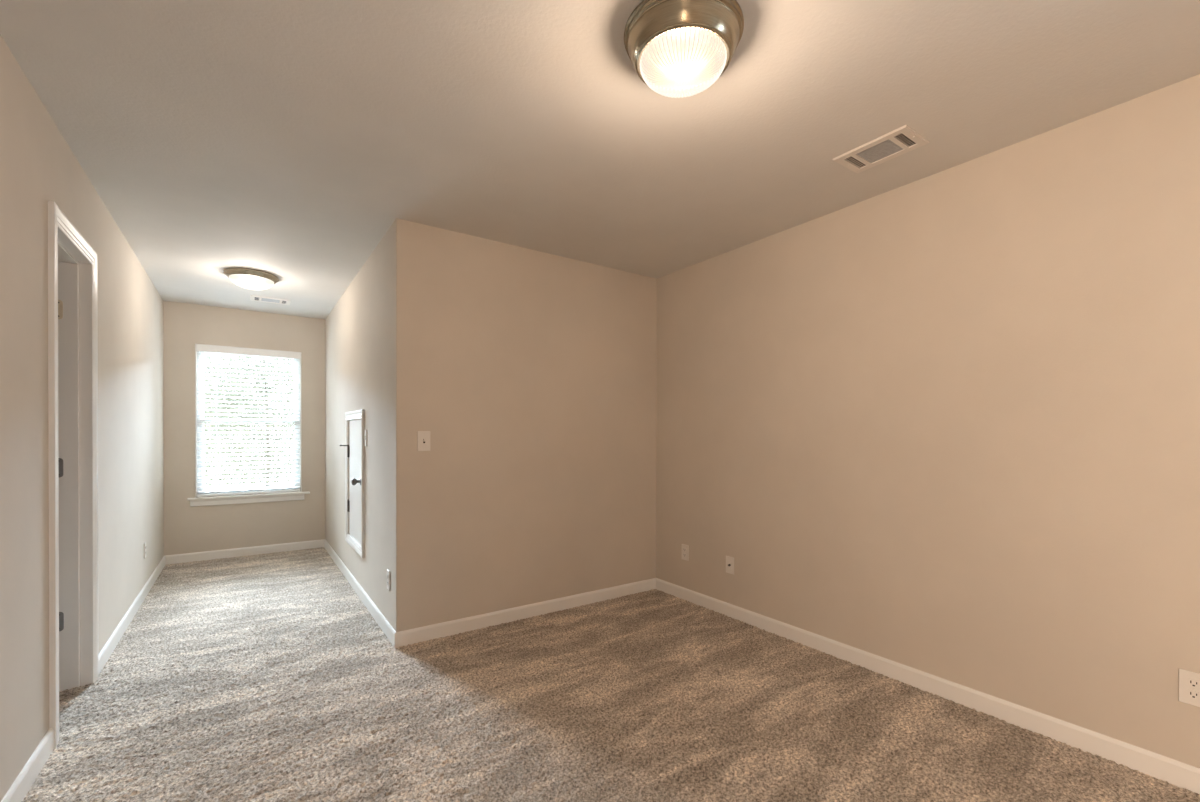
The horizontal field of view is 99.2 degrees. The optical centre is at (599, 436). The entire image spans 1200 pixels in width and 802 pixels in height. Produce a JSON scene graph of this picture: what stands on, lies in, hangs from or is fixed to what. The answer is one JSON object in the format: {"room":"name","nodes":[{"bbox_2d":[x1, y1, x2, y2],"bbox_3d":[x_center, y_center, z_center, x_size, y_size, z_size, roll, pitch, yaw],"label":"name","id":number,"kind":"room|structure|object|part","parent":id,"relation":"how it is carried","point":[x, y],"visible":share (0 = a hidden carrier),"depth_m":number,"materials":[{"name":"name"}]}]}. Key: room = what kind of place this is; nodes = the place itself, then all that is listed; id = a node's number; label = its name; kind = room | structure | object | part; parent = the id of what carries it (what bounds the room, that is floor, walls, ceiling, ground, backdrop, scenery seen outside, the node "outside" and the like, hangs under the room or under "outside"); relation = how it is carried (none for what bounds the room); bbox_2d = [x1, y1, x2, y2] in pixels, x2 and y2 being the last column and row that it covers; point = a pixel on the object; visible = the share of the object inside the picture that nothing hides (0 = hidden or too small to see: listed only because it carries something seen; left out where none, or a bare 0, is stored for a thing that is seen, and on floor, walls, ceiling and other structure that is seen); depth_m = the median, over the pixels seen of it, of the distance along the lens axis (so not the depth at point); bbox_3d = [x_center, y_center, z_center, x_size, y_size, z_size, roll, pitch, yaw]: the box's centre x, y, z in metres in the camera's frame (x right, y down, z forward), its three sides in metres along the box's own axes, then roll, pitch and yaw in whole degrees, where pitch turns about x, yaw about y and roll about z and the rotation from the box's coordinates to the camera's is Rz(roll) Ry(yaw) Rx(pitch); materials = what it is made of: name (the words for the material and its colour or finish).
{"room":"empty bedroom","nodes":[
{"label":"empty bedroom","id":0,"kind":"room"},
{"bbox_2d":[0,34,163,801],"bbox_3d":[-1.774,-0.018,1.370,0.115,2.440,8.075,0,0,-35],"label":"wall","id":1,"kind":"structure","parent":0,"point":[38,166],"depth_m":1.88,"materials":[{"name":"paint"}]},
{"bbox_2d":[1,728,53,801],"bbox_3d":[-1.104,1.169,0.522,0.012,0.089,3.506,0,0,-35],"label":"baseboard","id":2,"kind":"structure","parent":1,"relation":"attached to","point":[20,787],"depth_m":1.76,"materials":[{"name":"wood"}]},
{"bbox_2d":[48,200,98,748],"bbox_3d":[-2.352,0.148,2.205,0.147,2.106,0.699,0,0,-35],"label":"door","id":3,"kind":"structure","parent":1,"relation":"in","point":[72,262],"depth_m":2.42,"materials":[{"name":"wood"}]},
{"bbox_2d":[99,556,165,673],"bbox_3d":[-3.268,1.150,3.630,0.012,0.089,2.669,0,0,-35],"label":"baseboard","id":4,"kind":"structure","parent":1,"relation":"attached to","point":[110,645],"depth_m":3.19,"materials":[{"name":"wood"}]},
{"bbox_2d":[144,542,145,558],"bbox_3d":[-3.396,0.845,3.809,0.008,0.114,0.070,0,0,-35],"label":"wall outlet","id":5,"kind":"object","parent":1,"relation":"attached to","point":[145,542],"visible":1,"depth_m":3.79,"materials":[{"name":"beige plastic"}]},
{"bbox_2d":[163,301,324,555],"bbox_3d":[-3.523,-0.040,5.142,1.553,2.440,0.115,0,0,-35],"label":"wall","id":6,"kind":"structure","parent":0,"point":[187,529],"depth_m":5.01,"materials":[{"name":"paint"}]},
{"bbox_2d":[165,539,324,564],"bbox_3d":[-3.489,1.142,5.095,1.323,0.089,0.012,0,0,-35],"label":"baseboard","id":7,"kind":"structure","parent":6,"relation":"attached to","point":[265,549],"depth_m":5.05,"materials":[{"name":"wood"}]},
{"bbox_2d":[187,343,309,506],"bbox_3d":[-3.502,-0.115,5.134,1.007,1.549,0.151,0,0,-35],"label":"window","id":8,"kind":"structure","parent":6,"relation":"in","point":[282,496],"depth_m":5.06,"materials":[{"name":"white plastic"}]},
{"bbox_2d":[196,344,300,496],"bbox_3d":[-3.502,-0.156,5.118,0.862,1.455,0.070,0,0,-35],"label":"window blind","id":9,"kind":"object","parent":8,"relation":"attached to","point":[199,347],"visible":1,"depth_m":5.10,"materials":[{"name":"white plastic"}]},
{"bbox_3d":[-3.506,0.561,5.125,0.848,0.020,0.048,0,0,-35],"label":"rail","id":10,"kind":"part","parent":9,"relation":"part of","materials":[{"name":"white plastic"}]},
{"bbox_3d":[-3.544,-0.502,5.178,0.818,0.715,0.019,0,0,-35],"label":"sash","id":11,"kind":"part","parent":8,"relation":"part of","materials":[{"name":"white plastic"}]},
{"bbox_3d":[-3.533,0.181,5.163,0.818,0.732,0.020,0,0,-35],"label":"sash","id":12,"kind":"part","parent":8,"relation":"part of","materials":[{"name":"white plastic"}]},
{"bbox_2d":[325,218,656,631],"bbox_3d":[-1.252,-0.033,4.747,1.954,2.440,3.129,0,0,-35],"label":"wall partition","id":13,"kind":"structure","parent":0,"point":[530,374],"depth_m":3.36,"materials":[{"name":"paint"}]},
{"bbox_2d":[340,409,364,557],"bbox_3d":[-1.896,0.334,3.983,0.156,1.068,0.738,0,0,-35],"label":"access door","id":14,"kind":"structure","parent":13,"relation":"in","point":[354,420],"depth_m":3.98,"materials":[{"name":"wood"}]},
{"bbox_3d":[-1.891,0.335,3.985,0.034,0.933,0.603,0,0,-35],"label":"door panel","id":15,"kind":"part","parent":14,"relation":"part of","materials":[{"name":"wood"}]},
{"bbox_3d":[-1.794,0.329,3.758,0.066,0.060,0.060,0,0,-35],"label":"knob","id":16,"kind":"part","parent":14,"relation":"part of","materials":[{"name":"metal"}]},
{"bbox_2d":[324,539,395,647],"bbox_3d":[-2.058,1.150,4.186,0.012,0.089,3.141,0,0,-35],"label":"baseboard","id":17,"kind":"structure","parent":13,"relation":"attached to","point":[372,608],"depth_m":3.62,"materials":[{"name":"wood"}]},
{"bbox_2d":[363,430,366,445],"bbox_3d":[-1.671,0.007,3.623,0.017,0.116,0.074,0,0,-35],"label":"light switch","id":18,"kind":"object","parent":13,"relation":"attached to","point":[365,431],"visible":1,"depth_m":3.62,"materials":[{"name":"beige plastic"}]},
{"bbox_2d":[387,569,389,590],"bbox_3d":[-1.267,0.855,3.053,0.008,0.114,0.070,0,0,-35],"label":"wall outlet","id":19,"kind":"object","parent":13,"relation":"attached to","point":[388,571],"visible":1,"depth_m":3.04,"materials":[{"name":"beige plastic"}]},
{"bbox_2d":[417,431,429,450],"bbox_3d":[-1.029,0.024,2.986,0.074,0.116,0.017,0,0,-35],"label":"light switch","id":20,"kind":"object","parent":13,"relation":"attached to","point":[423,437],"visible":1,"depth_m":2.98,"materials":[{"name":"beige plastic"}]},
{"bbox_2d":[395,578,655,647],"bbox_3d":[-0.362,1.157,3.460,1.966,0.089,0.012,0,0,-35],"label":"baseboard","id":21,"kind":"structure","parent":13,"relation":"attached to","point":[425,633],"depth_m":3.32,"materials":[{"name":"wood"}]},
{"bbox_2d":[0,0,1199,318],"bbox_3d":[-0.872,-1.299,1.990,4.707,0.120,8.305,0,0,-35],"label":"ceiling","id":22,"kind":"structure","parent":0,"point":[284,139],"depth_m":1.94,"materials":[{"name":"paint"}]},
{"bbox_2d":[223,268,278,285],"bbox_3d":[-2.688,-1.198,3.939,0.356,0.108,0.356,0,0,-35],"label":"ceiling light","id":23,"kind":"object","parent":22,"relation":"attached to","point":[243,275],"visible":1,"depth_m":3.92,"materials":[{"name":"white glass"}]},
{"bbox_2d":[250,295,290,304],"bbox_3d":[-3.024,-1.252,4.683,0.310,0.008,0.206,0,0,-35],"label":"ceiling vent","id":24,"kind":"object","parent":22,"relation":"in","point":[252,297],"visible":1,"depth_m":4.68,"materials":[{"name":"metal"}]},
{"bbox_2d":[624,0,743,97],"bbox_3d":[0.253,-1.161,1.560,0.360,0.147,0.360,0,0,-35],"label":"ceiling light","id":25,"kind":"object","parent":22,"relation":"attached to","point":[674,47],"visible":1,"depth_m":1.50,"materials":[{"name":"white glass"}]},
{"bbox_2d":[832,125,929,172],"bbox_3d":[1.207,-1.231,2.202,0.206,0.008,0.310,0,0,-35],"label":"ceiling vent","id":26,"kind":"object","parent":22,"relation":"in","point":[904,139],"visible":1,"depth_m":2.19,"materials":[{"name":"metal"}]},
{"bbox_2d":[22,547,1199,801],"bbox_3d":[-0.909,1.202,1.981,4.599,0.010,8.118,0,0,-35],"label":"floor","id":27,"kind":"structure","parent":0,"point":[268,677],"depth_m":2.19,"materials":[{"name":"carpet"}]},
{"bbox_2d":[656,74,1199,767],"bbox_3d":[1.871,-0.013,2.071,0.115,2.440,5.062,0,0,-35],"label":"wall","id":28,"kind":"structure","parent":0,"point":[945,424],"depth_m":2.25,"materials":[{"name":"paint"}]},
{"bbox_2d":[682,544,688,560],"bbox_3d":[0.625,0.849,3.754,0.008,0.114,0.070,0,0,-35],"label":"wall outlet","id":29,"kind":"object","parent":28,"relation":"attached to","point":[685,548],"visible":1,"depth_m":3.75,"materials":[{"name":"beige plastic"}]},
{"bbox_2d":[726,556,733,574],"bbox_3d":[0.862,0.855,3.403,0.020,0.114,0.070,0,0,-35],"label":"cable jack","id":30,"kind":"object","parent":28,"relation":"attached to","point":[729,560],"visible":1,"depth_m":3.40,"materials":[{"name":"beige plastic"}]},
{"bbox_2d":[656,578,1199,793],"bbox_3d":[1.849,1.169,1.993,0.012,0.089,4.946,0,0,-35],"label":"baseboard","id":31,"kind":"structure","parent":28,"relation":"attached to","point":[1179,774],"depth_m":2.24,"materials":[{"name":"wood"}]},
{"bbox_2d":[1178,668,1199,706],"bbox_3d":[2.026,0.860,1.741,0.008,0.114,0.070,0,0,-35],"label":"wall outlet","id":32,"kind":"object","parent":28,"relation":"attached to","point":[1189,681],"visible":1,"depth_m":1.75,"materials":[{"name":"beige plastic"}]},
{"bbox_2d":[1186,678,1199,687],"bbox_3d":[2.025,0.840,1.739,0.003,0.025,0.034,0,0,-35],"label":"receptacle","id":33,"kind":"object","parent":32,"relation":"attached to","point":[1190,682],"depth_m":1.74,"materials":[{"name":"beige plastic"}]},
{"bbox_2d":[1186,690,1199,699],"bbox_3d":[2.024,0.879,1.740,0.003,0.025,0.034,0,0,-35],"label":"receptacle","id":34,"kind":"object","parent":32,"relation":"attached to","point":[1190,694],"depth_m":1.74,"materials":[{"name":"beige plastic"}]},
{"label":"outside","id":35,"kind":"structure","parent":0,"visible":0},
{"bbox_3d":[-15.056,4.275,21.638,50.000,0.400,37.325,0,0,-35],"label":"ground","id":36,"kind":"structure","parent":35,"visible":0},
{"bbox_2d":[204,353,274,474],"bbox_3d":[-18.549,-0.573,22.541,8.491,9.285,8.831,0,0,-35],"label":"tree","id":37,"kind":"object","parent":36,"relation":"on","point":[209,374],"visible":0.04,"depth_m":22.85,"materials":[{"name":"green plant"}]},
{"bbox_2d":[204,353,293,488],"bbox_3d":[-11.449,-0.684,17.260,6.779,9.586,6.797,0,0,26],"label":"tree","id":38,"kind":"object","parent":36,"relation":"on","point":[262,362],"visible":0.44,"depth_m":16.57,"materials":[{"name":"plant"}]}
]}

